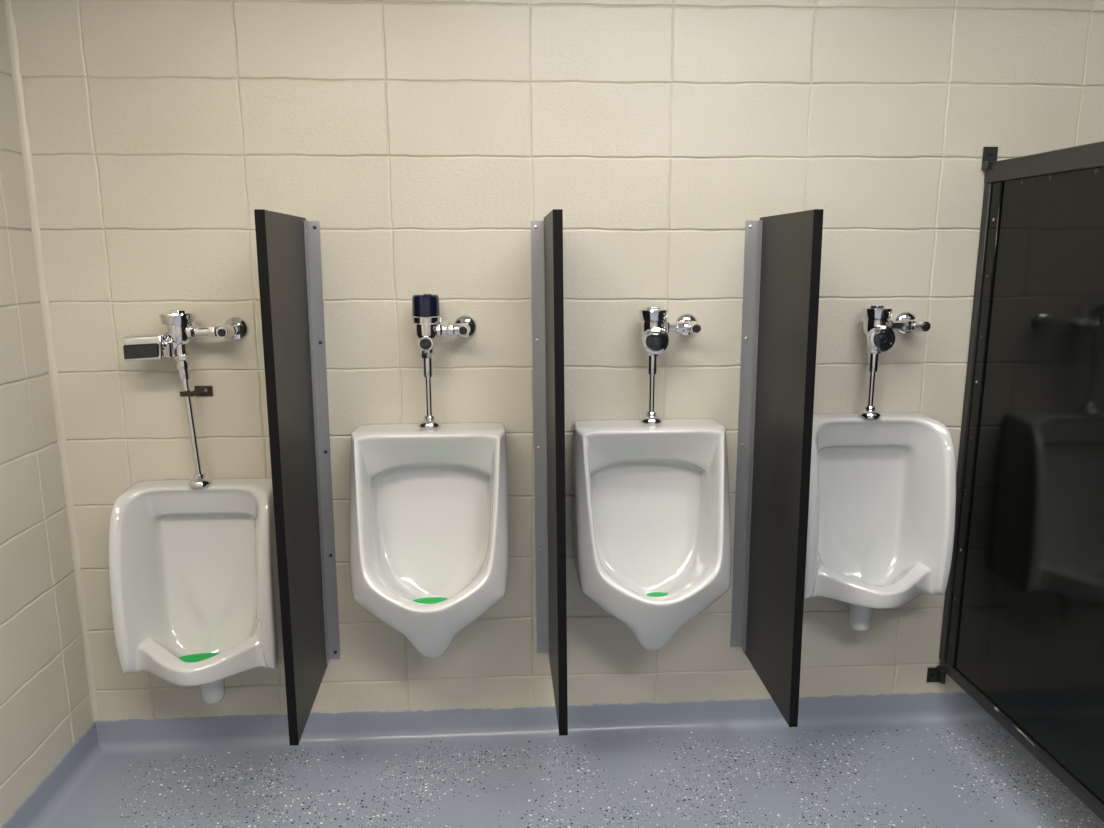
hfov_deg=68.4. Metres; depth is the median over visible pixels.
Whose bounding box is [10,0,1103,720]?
wall
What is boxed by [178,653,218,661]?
screen
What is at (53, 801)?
baseboard
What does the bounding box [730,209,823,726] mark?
panel
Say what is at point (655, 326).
valve
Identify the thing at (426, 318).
valve
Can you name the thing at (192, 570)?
urinal
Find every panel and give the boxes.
[254,209,339,745]
[531,209,567,735]
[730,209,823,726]
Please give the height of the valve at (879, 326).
0.336 m
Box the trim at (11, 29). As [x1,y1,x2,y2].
[4,0,97,721]
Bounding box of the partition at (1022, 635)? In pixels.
[926,141,1103,821]
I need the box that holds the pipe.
[184,397,212,487]
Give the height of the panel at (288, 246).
1.381 m
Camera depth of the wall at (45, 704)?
2.24 m
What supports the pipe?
attached to the wall at (425, 140)
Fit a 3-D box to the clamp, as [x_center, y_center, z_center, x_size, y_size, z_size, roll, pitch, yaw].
[-1.033,-0.059,2.362,0.052,0.032,0.100,0,11,2]
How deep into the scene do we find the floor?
2.41 m
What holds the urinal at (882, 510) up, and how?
attached to the wall at (425, 140)
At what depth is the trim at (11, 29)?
2.35 m
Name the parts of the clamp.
wall plate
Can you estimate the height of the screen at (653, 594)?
0.022 m
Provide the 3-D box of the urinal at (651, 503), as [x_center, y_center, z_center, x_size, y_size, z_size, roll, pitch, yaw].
[0.295,0.372,2.397,0.453,0.666,0.348,-1,11,-3]
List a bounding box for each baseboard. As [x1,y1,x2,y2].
[1,722,110,827]
[95,692,1003,761]
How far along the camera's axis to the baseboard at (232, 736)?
2.66 m
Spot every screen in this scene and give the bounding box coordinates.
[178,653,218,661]
[414,597,447,603]
[646,592,667,596]
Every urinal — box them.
[109,478,283,703]
[349,422,508,657]
[572,418,731,650]
[804,412,955,630]
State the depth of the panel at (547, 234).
2.27 m
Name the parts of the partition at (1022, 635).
rail, rail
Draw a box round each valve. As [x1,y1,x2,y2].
[123,310,247,390]
[411,294,476,428]
[639,306,700,424]
[858,305,930,418]
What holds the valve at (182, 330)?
attached to the wall at (425, 140)
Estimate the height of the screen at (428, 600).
0.024 m
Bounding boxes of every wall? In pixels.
[0,0,92,827]
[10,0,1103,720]
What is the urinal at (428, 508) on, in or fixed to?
attached to the wall at (425, 140)
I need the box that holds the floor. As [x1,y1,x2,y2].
[61,729,1103,827]
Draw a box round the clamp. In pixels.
[180,386,212,396]

